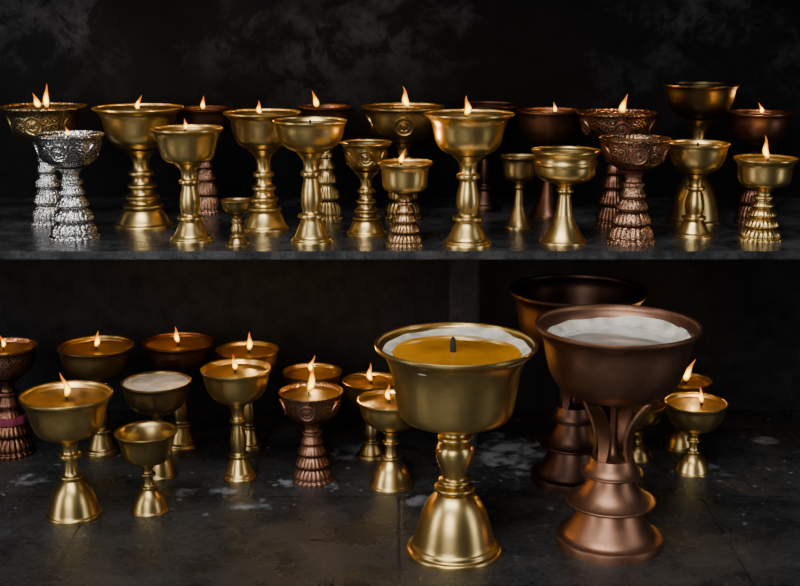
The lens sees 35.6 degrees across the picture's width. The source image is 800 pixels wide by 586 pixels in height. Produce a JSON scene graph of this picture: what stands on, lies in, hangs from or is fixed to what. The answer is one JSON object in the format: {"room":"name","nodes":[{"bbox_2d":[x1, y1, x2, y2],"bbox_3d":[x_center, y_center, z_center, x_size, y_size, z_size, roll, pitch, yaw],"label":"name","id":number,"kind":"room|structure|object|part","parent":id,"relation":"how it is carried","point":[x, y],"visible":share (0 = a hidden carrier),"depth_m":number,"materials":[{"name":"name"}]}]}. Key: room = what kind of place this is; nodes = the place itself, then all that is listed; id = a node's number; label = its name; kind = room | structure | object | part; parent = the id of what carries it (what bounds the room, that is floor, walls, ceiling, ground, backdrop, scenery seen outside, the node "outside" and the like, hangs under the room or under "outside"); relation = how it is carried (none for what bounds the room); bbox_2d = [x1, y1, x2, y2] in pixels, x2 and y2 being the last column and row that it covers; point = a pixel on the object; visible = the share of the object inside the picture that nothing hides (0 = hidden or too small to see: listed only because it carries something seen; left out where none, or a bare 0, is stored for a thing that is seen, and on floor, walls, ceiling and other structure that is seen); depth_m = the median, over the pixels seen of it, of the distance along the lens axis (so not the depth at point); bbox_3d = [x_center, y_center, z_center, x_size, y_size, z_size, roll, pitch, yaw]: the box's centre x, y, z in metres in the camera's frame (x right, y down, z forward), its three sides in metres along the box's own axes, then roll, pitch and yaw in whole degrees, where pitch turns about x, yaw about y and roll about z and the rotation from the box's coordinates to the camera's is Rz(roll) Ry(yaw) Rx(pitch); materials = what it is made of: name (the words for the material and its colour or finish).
{"room":"house of worship","nodes":[
{"label":"house of worship","id":0,"kind":"room"},
{"bbox_2d":[0,0,799,409],"bbox_3d":[0.000,-0.544,1.967,4.400,1.500,0.100,0,14,0],"label":"wall","id":1,"kind":"structure","parent":0,"point":[582,54],"depth_m":1.98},
{"bbox_2d":[0,410,799,585],"bbox_3d":[0.000,0.516,0.890,4.400,0.060,2.690,0,14,0],"label":"floor","id":2,"kind":"structure","parent":0,"point":[738,524],"depth_m":1.67,"materials":[{"name":"stone"}]},
{"bbox_2d":[0,336,37,460],"bbox_3d":[-0.592,0.153,1.876,0.098,0.186,0.098,1,14,5],"label":"lamp","id":3,"kind":"object","parent":2,"relation":"on","point":[17,354],"visible":0.98,"depth_m":1.86,"materials":[{"name":"orange metal"}]},
{"bbox_3d":[-0.592,0.170,1.880,0.055,0.091,0.056,-2,14,-7],"label":"stem","id":4,"kind":"part","parent":3,"relation":"part of","materials":[{"name":"orange metal"}]},
{"bbox_2d":[18,374,112,525],"bbox_3d":[-0.439,0.200,1.649,0.121,0.200,0.121,4,14,17],"label":"lamp","id":5,"kind":"object","parent":2,"relation":"on","point":[67,413],"visible":1,"depth_m":1.64,"materials":[{"name":"gold metal"}]},
{"bbox_3d":[-0.439,0.218,1.654,0.046,0.059,0.046,-2,14,-10],"label":"stem","id":6,"kind":"part","parent":5,"relation":"part of","materials":[{"name":"gold metal"}]},
{"bbox_2d":[57,332,134,458],"bbox_3d":[-0.454,0.149,1.877,0.114,0.193,0.114,3,14,12],"label":"lamp","id":7,"kind":"object","parent":2,"relation":"on","point":[99,358],"visible":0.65,"depth_m":1.86,"materials":[{"name":"gold metal"}]},
{"bbox_3d":[-0.454,0.170,1.882,0.038,0.084,0.038,3,14,12],"label":"stem","id":8,"kind":"part","parent":7,"relation":"part of","materials":[{"name":"gold metal"}]},
{"bbox_2d":[114,420,177,517],"bbox_3d":[-0.339,0.239,1.673,0.084,0.114,0.084,-1,14,-2],"label":"lamp","id":9,"kind":"object","parent":2,"relation":"on","point":[147,444],"visible":1,"depth_m":1.67,"materials":[{"name":"gold metal"}]},
{"bbox_3d":[-0.339,0.245,1.675,0.032,0.037,0.032,-1,14,-2],"label":"stem","id":10,"kind":"part","parent":9,"relation":"part of","materials":[{"name":"gold metal"}]},
{"bbox_2d":[120,370,190,481],"bbox_3d":[-0.348,0.195,1.792,0.100,0.144,0.100,0,14,0],"label":"lamp","id":11,"kind":"object","parent":2,"relation":"on","point":[155,394],"visible":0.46,"depth_m":1.76,"materials":[{"name":"gold metal"}]},
{"bbox_3d":[-0.348,0.196,1.792,0.032,0.051,0.032,0,13,0],"label":"stem","id":12,"kind":"part","parent":11,"relation":"part of","materials":[{"name":"gold metal"}]},
{"bbox_2d":[141,327,213,452],"bbox_3d":[-0.336,0.144,1.899,0.109,0.193,0.109,2,14,9],"label":"lamp","id":13,"kind":"object","parent":2,"relation":"on","point":[186,352],"visible":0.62,"depth_m":1.88,"materials":[{"name":"gold metal"}]},
{"bbox_3d":[-0.336,0.163,1.904,0.035,0.087,0.035,-3,14,-13],"label":"stem","id":14,"kind":"part","parent":13,"relation":"part of","materials":[{"name":"gold metal"}]},
{"bbox_2d":[201,356,270,484],"bbox_3d":[-0.232,0.177,1.775,0.099,0.187,0.099,9,16,33],"label":"lamp","id":15,"kind":"object","parent":2,"relation":"on","point":[236,383],"visible":1,"depth_m":1.77,"materials":[{"name":"gold metal"}]},
{"bbox_3d":[-0.232,0.196,1.779,0.033,0.084,0.033,2,14,7],"label":"stem","id":16,"kind":"part","parent":15,"relation":"part of","materials":[{"name":"gold metal"}]},
{"bbox_2d":[215,332,278,452],"bbox_3d":[-0.231,0.148,1.896,0.097,0.186,0.097,-1,14,-5],"label":"lamp","id":17,"kind":"object","parent":2,"relation":"on","point":[266,351],"visible":0.62,"depth_m":1.90,"materials":[{"name":"gold metal"}]},
{"bbox_3d":[-0.231,0.169,1.901,0.029,0.081,0.029,-3,14,-13],"label":"stem","id":18,"kind":"part","parent":17,"relation":"part of","materials":[{"name":"gold metal"}]},
{"bbox_2d":[278,364,343,487],"bbox_3d":[-0.126,0.184,1.771,0.092,0.176,0.092,1,14,5],"label":"lamp","id":19,"kind":"object","parent":2,"relation":"on","point":[310,403],"visible":1,"depth_m":1.76,"materials":[{"name":"orange metal"}]},
{"bbox_3d":[-0.126,0.214,1.778,0.048,0.068,0.048,1,14,5],"label":"stem","id":20,"kind":"part","parent":19,"relation":"part of","materials":[{"name":"orange metal"}]},
{"bbox_2d":[282,356,341,454],"bbox_3d":[-0.132,0.168,1.882,0.090,0.155,0.090,8,16,30],"label":"lamp","id":21,"kind":"object","parent":2,"relation":"on","point":[326,372],"visible":0.23,"depth_m":1.88,"materials":[{"name":"gold metal"}]},
{"bbox_2d":[342,363,393,461],"bbox_3d":[-0.043,0.175,1.866,0.086,0.148,0.086,3,14,12],"label":"lamp","id":22,"kind":"object","parent":2,"relation":"on","point":[355,384],"visible":0.62,"depth_m":1.86,"materials":[{"name":"gold metal"}]},
{"bbox_3d":[-0.043,0.197,1.872,0.032,0.058,0.032,3,14,12],"label":"stem","id":23,"kind":"part","parent":22,"relation":"part of","materials":[{"name":"gold metal"}]},
{"bbox_2d":[357,385,413,493],"bbox_3d":[-0.013,0.200,1.755,0.095,0.152,0.095,-10,17,-37],"label":"lamp","id":24,"kind":"object","parent":2,"relation":"on","point":[378,407],"visible":0.88,"depth_m":1.75,"materials":[{"name":"gold metal"}]},
{"bbox_3d":[-0.013,0.212,1.758,0.040,0.046,0.040,3,14,14],"label":"stem","id":25,"kind":"part","parent":24,"relation":"part of","materials":[{"name":"gold metal"}]},
{"bbox_2d":[0,198,799,448],"bbox_3d":[0.000,0.072,1.841,4.400,0.361,0.434,0,14,0],"label":"shelf","id":26,"kind":"object","parent":2,"relation":"on","point":[19,240],"visible":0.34,"depth_m":1.68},
{"bbox_2d":[0,85,86,227],"bbox_3d":[-0.497,-0.194,1.749,0.120,0.199,0.120,1,14,4],"label":"lamp","id":27,"kind":"object","parent":26,"relation":"on","point":[24,119],"visible":0.63,"depth_m":1.73,"materials":[{"name":"silver metal"}]},
{"bbox_3d":[-0.497,-0.170,1.755,0.043,0.089,0.043,1,14,4],"label":"stem","id":28,"kind":"part","parent":27,"relation":"part of","materials":[{"name":"silver metal"}]},
{"bbox_2d":[31,127,103,242],"bbox_3d":[-0.438,-0.146,1.656,0.094,0.150,0.094,-9,16,-32],"label":"lamp","id":29,"kind":"object","parent":26,"relation":"on","point":[69,152],"visible":1,"depth_m":1.64,"materials":[{"name":"silver metal"}]},
{"bbox_3d":[-0.438,-0.132,1.659,0.053,0.072,0.054,1,14,4],"label":"stem","id":30,"kind":"part","parent":29,"relation":"part of","materials":[{"name":"silver metal"}]},
{"bbox_2d":[92,95,183,231],"bbox_3d":[-0.362,-0.183,1.735,0.124,0.185,0.124,4,14,14],"label":"lamp","id":31,"kind":"object","parent":26,"relation":"on","point":[126,126],"visible":0.98,"depth_m":1.72,"materials":[{"name":"gold metal"}]},
{"bbox_3d":[-0.362,-0.160,1.740,0.057,0.082,0.057,3,14,12],"label":"stem","id":32,"kind":"part","parent":31,"relation":"part of","materials":[{"name":"gold metal"}]},
{"bbox_2d":[150,118,222,245],"bbox_3d":[-0.276,-0.147,1.630,0.093,0.163,0.093,3,14,13],"label":"lamp","id":33,"kind":"object","parent":26,"relation":"on","point":[186,146],"visible":1,"depth_m":1.62,"materials":[{"name":"gold metal"}]},
{"bbox_3d":[-0.276,-0.133,1.633,0.038,0.076,0.038,3,14,13],"label":"stem","id":34,"kind":"part","parent":33,"relation":"part of","materials":[{"name":"gold metal"}]},
{"bbox_2d":[175,96,233,215],"bbox_3d":[-0.289,-0.204,1.842,0.091,0.175,0.091,-13,19,-43],"label":"lamp","id":35,"kind":"object","parent":26,"relation":"on","point":[202,113],"visible":0.56,"depth_m":1.84,"materials":[{"name":"orange metal"}]},
{"bbox_3d":[-0.289,-0.186,1.847,0.036,0.082,0.036,2,14,8],"label":"stem","id":36,"kind":"part","parent":35,"relation":"part of","materials":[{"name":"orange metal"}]},
{"bbox_2d":[220,197,251,247],"bbox_3d":[-0.212,-0.091,1.618,0.041,0.061,0.041,1,14,5],"label":"lamp","id":37,"kind":"object","parent":26,"relation":"on","point":[236,207],"visible":1,"depth_m":1.61,"materials":[{"name":"gold metal"}]},
{"bbox_3d":[-0.212,-0.088,1.618,0.022,0.030,0.022,1,14,5],"label":"stem","id":38,"kind":"part","parent":37,"relation":"part of","materials":[{"name":"gold metal"}]},
{"bbox_2d":[223,100,300,234],"bbox_3d":[-0.187,-0.174,1.707,0.106,0.180,0.106,-3,14,-13],"label":"lamp","id":39,"kind":"object","parent":26,"relation":"on","point":[254,129],"visible":0.95,"depth_m":1.70,"materials":[{"name":"gold metal"}]},
{"bbox_3d":[-0.187,-0.156,1.711,0.046,0.085,0.046,-3,14,-13],"label":"stem","id":40,"kind":"part","parent":39,"relation":"part of","materials":[{"name":"gold metal"}]},
{"bbox_2d":[273,116,346,247],"bbox_3d":[-0.116,-0.144,1.617,0.095,0.163,0.095,-1,14,-5],"label":"lamp","id":41,"kind":"object","parent":26,"relation":"on","point":[310,137],"visible":1,"depth_m":1.61,"materials":[{"name":"gold metal"}]},
{"bbox_3d":[-0.116,-0.140,1.618,0.038,0.087,0.038,-1,14,-5],"label":"stem","id":42,"kind":"part","parent":41,"relation":"part of","materials":[{"name":"gold metal"}]},
{"bbox_2d":[297,91,352,222],"bbox_3d":[-0.107,-0.197,1.787,0.080,0.186,0.080,3,14,11],"label":"lamp","id":43,"kind":"object","parent":26,"relation":"on","point":[330,206],"visible":0.59,"depth_m":1.78,"materials":[{"name":"gold metal"}]},
{"bbox_3d":[-0.107,-0.178,1.791,0.039,0.089,0.040,3,14,11],"label":"stem","id":44,"kind":"part","parent":43,"relation":"part of","materials":[{"name":"gold metal"}]},
{"bbox_2d":[339,139,391,238],"bbox_3d":[-0.045,-0.141,1.679,0.071,0.127,0.071,0,14,-1],"label":"lamp","id":45,"kind":"object","parent":26,"relation":"on","point":[362,155],"visible":0.98,"depth_m":1.67,"materials":[{"name":"gold metal"}]},
{"bbox_3d":[-0.045,-0.132,1.681,0.038,0.066,0.038,0,13,-1],"label":"stem","id":46,"kind":"part","parent":45,"relation":"part of","materials":[{"name":"gold metal"}]},
{"bbox_2d":[361,87,444,221],"bbox_3d":[0.004,-0.202,1.798,0.120,0.192,0.120,0,14,-2],"label":"lamp","id":47,"kind":"object","parent":26,"relation":"on","point":[404,123],"visible":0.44,"depth_m":1.76,"materials":[{"name":"gold metal"}]},
{"bbox_3d":[0.004,-0.177,1.804,0.046,0.084,0.047,0,14,-2],"label":"stem","id":48,"kind":"part","parent":47,"relation":"part of","materials":[{"name":"gold metal"}]},
{"bbox_2d":[377,149,432,248],"bbox_3d":[0.006,-0.124,1.612,0.072,0.127,0.072,-1,14,-2],"label":"lamp","id":49,"kind":"object","parent":26,"relation":"on","point":[401,176],"visible":1,"depth_m":1.60,"materials":[{"name":"brown metal"}]},
{"bbox_3d":[0.006,-0.105,1.616,0.039,0.053,0.040,-1,14,-2],"label":"stem","id":50,"kind":"part","parent":49,"relation":"part of","materials":[{"name":"brown metal"}]},
{"bbox_3d":[0.097,0.065,1.893,0.044,0.350,0.050,0,13,0],"label":"post","id":51,"kind":"part","parent":26,"relation":"part of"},
{"bbox_2d":[423,95,514,250],"bbox_3d":[0.088,-0.156,1.599,0.116,0.194,0.116,-1,14,-5],"label":"lamp","id":52,"kind":"object","parent":26,"relation":"on","point":[468,134],"visible":1,"depth_m":1.58,"materials":[{"name":"gold metal"}]},
{"bbox_3d":[0.088,-0.135,1.603,0.044,0.086,0.044,-1,14,-5],"label":"stem","id":53,"kind":"part","parent":52,"relation":"part of","materials":[{"name":"gold metal"}]},
{"bbox_2d":[450,101,521,211],"bbox_3d":[0.129,-0.206,1.881,0.108,0.160,0.108,1,14,5],"label":"lamp","id":54,"kind":"object","parent":26,"relation":"on","point":[488,202],"visible":0.42,"depth_m":1.88,"materials":[{"name":"orange metal"}]},
{"bbox_3d":[0.129,-0.196,1.884,0.035,0.078,0.035,1,14,5],"label":"stem","id":55,"kind":"part","parent":54,"relation":"part of","materials":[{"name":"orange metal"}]},
{"bbox_2d":[500,153,535,229],"bbox_3d":[0.167,-0.142,1.740,0.056,0.101,0.056,-2,14,-9],"label":"lamp","id":56,"kind":"object","parent":26,"relation":"on","point":[519,168],"visible":0.94,"depth_m":1.73,"materials":[{"name":"gold metal"}]},
{"bbox_3d":[0.167,-0.140,1.741,0.025,0.036,0.025,-2,14,-9],"label":"stem","id":57,"kind":"part","parent":56,"relation":"part of","materials":[{"name":"gold metal"}]},
{"bbox_2d":[516,103,580,218],"bbox_3d":[0.218,-0.196,1.821,0.099,0.168,0.099,2,14,8],"label":"lamp","id":58,"kind":"object","parent":26,"relation":"on","point":[539,126],"visible":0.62,"depth_m":1.78,"materials":[{"name":"orange metal"}]},
{"bbox_3d":[0.218,-0.185,1.824,0.030,0.054,0.030,2,14,8],"label":"stem","id":59,"kind":"part","parent":58,"relation":"part of","materials":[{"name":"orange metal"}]},
{"bbox_2d":[531,145,600,246],"bbox_3d":[0.216,-0.127,1.631,0.091,0.123,0.091,1,14,6],"label":"lamp","id":60,"kind":"object","parent":26,"relation":"on","point":[564,166],"visible":1,"depth_m":1.62,"materials":[{"name":"gold metal"}]},
{"bbox_3d":[0.216,-0.124,1.632,0.037,0.043,0.037,1,14,6],"label":"stem","id":61,"kind":"part","parent":60,"relation":"part of","materials":[{"name":"gold metal"}]},
{"bbox_2d":[577,94,657,228],"bbox_3d":[0.301,-0.185,1.742,0.111,0.185,0.111,0,14,1],"label":"lamp","id":62,"kind":"object","parent":26,"relation":"on","point":[594,122],"visible":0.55,"depth_m":1.72,"materials":[{"name":"orange metal"}]},
{"bbox_3d":[0.301,-0.168,1.746,0.040,0.089,0.041,0,13,1],"label":"stem","id":63,"kind":"part","parent":62,"relation":"part of","materials":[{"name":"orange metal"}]},
{"bbox_2d":[599,134,671,246],"bbox_3d":[0.305,-0.134,1.630,0.093,0.138,0.093,0,14,1],"label":"lamp","id":64,"kind":"object","parent":26,"relation":"on","point":[634,155],"visible":1,"depth_m":1.62,"materials":[{"name":"orange metal"}]},
{"bbox_3d":[0.305,-0.126,1.632,0.051,0.073,0.052,0,14,1],"label":"stem","id":65,"kind":"part","parent":64,"relation":"part of","materials":[{"name":"orange metal"}]},
{"bbox_2d":[668,139,729,240],"bbox_3d":[0.395,-0.138,1.665,0.084,0.128,0.084,-1,14,-5],"label":"lamp","id":66,"kind":"object","parent":26,"relation":"on","point":[696,159],"visible":0.98,"depth_m":1.65,"materials":[{"name":"gold metal"}]},
{"bbox_3d":[0.395,-0.130,1.667,0.036,0.063,0.036,-1,14,-5],"label":"stem","id":67,"kind":"part","parent":66,"relation":"part of","materials":[{"name":"gold metal"}]},
{"bbox_2d":[663,81,738,227],"bbox_3d":[0.421,-0.197,1.762,0.103,0.198,0.103,0,14,-2],"label":"lamp","id":68,"kind":"object","parent":26,"relation":"on","point":[699,104],"visible":0.66,"depth_m":1.73,"materials":[{"name":"gold metal"}]},
{"bbox_3d":[0.421,-0.206,1.759,0.049,0.079,0.049,0,14,-2],"label":"stem","id":69,"kind":"part","parent":68,"relation":"part of","materials":[{"name":"gold metal"}]},
{"bbox_2d":[725,104,792,224],"bbox_3d":[0.505,-0.184,1.766,0.093,0.172,0.093,5,14,21],"label":"lamp","id":70,"kind":"object","parent":26,"relation":"on","point":[748,127],"visible":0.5,"depth_m":1.73,"materials":[{"name":"orange metal"}]},
{"bbox_3d":[0.505,-0.169,1.770,0.041,0.084,0.041,0,13,-1],"label":"stem","id":71,"kind":"part","parent":70,"relation":"part of","materials":[{"name":"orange metal"}]},
{"bbox_2d":[733,136,799,243],"bbox_3d":[0.482,-0.139,1.646,0.084,0.140,0.084,-6,15,-23],"label":"lamp","id":72,"kind":"object","parent":26,"relation":"on","point":[765,172],"visible":1,"depth_m":1.64,"materials":[{"name":"gold metal"}]},
{"bbox_3d":[0.482,-0.115,1.652,0.046,0.054,0.047,3,14,13],"label":"stem","id":73,"kind":"part","parent":72,"relation":"part of","materials":[{"name":"gold metal"}]},
{"bbox_2d":[375,322,537,572],"bbox_3d":[0.067,0.189,1.529,0.196,0.278,0.196,3,14,12],"label":"lamp","id":74,"kind":"object","parent":2,"relation":"on","point":[456,381],"visible":1,"depth_m":1.51,"materials":[{"name":"gold metal"}]},
{"bbox_3d":[0.067,0.200,1.532,0.055,0.091,0.055,3,14,12],"label":"stem","id":75,"kind":"part","parent":74,"relation":"part of","materials":[{"name":"gold metal"}]},
{"bbox_2d":[509,273,647,493],"bbox_3d":[0.247,0.131,1.762,0.192,0.283,0.192,-1,14,-4],"label":"lamp","id":76,"kind":"object","parent":2,"relation":"on","point":[569,444],"visible":0.61,"depth_m":1.76,"materials":[{"name":"orange metal"}]},
{"bbox_3d":[0.247,0.151,1.766,0.097,0.134,0.097,-1,14,-4],"label":"stem","id":77,"kind":"part","parent":76,"relation":"part of","materials":[{"name":"orange metal"}]},
{"bbox_2d":[535,304,702,565],"bbox_3d":[0.267,0.178,1.554,0.202,0.289,0.202,-1,14,-5],"label":"lamp","id":78,"kind":"object","parent":2,"relation":"on","point":[620,357],"visible":1,"depth_m":1.54,"materials":[{"name":"orange metal"}]},
{"bbox_3d":[0.267,0.197,1.559,0.113,0.139,0.113,-1,14,-5],"label":"stem","id":79,"kind":"part","parent":78,"relation":"part of","materials":[{"name":"orange metal"}]},
{"bbox_2d":[631,400,665,463],"bbox_3d":[0.358,0.207,1.865,0.075,0.086,0.075,0,14,0],"label":"lamp","id":80,"kind":"object","parent":2,"relation":"on","point":[641,452],"visible":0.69,"depth_m":1.85,"materials":[{"name":"gold metal"}]},
{"bbox_3d":[0.358,0.212,1.867,0.030,0.027,0.030,0,13,0],"label":"stem","id":81,"kind":"part","parent":80,"relation":"part of","materials":[{"name":"gold metal"}]},
{"bbox_2d":[662,359,712,452],"bbox_3d":[0.433,0.169,1.904,0.085,0.143,0.085,1,14,4],"label":"lamp","id":82,"kind":"object","parent":2,"relation":"on","point":[676,441],"visible":0.34,"depth_m":1.90,"materials":[{"name":"gold metal"}]},
{"bbox_2d":[664,387,728,477],"bbox_3d":[0.428,0.198,1.810,0.091,0.131,0.091,2,14,7],"label":"lamp","id":83,"kind":"object","parent":2,"relation":"on","point":[693,413],"visible":1,"depth_m":1.80,"materials":[{"name":"gold metal"}]},
{"bbox_3d":[0.428,0.216,1.814,0.033,0.034,0.033,-3,14,-10],"label":"stem","id":84,"kind":"part","parent":83,"relation":"part of","materials":[{"name":"gold metal"}]}
]}

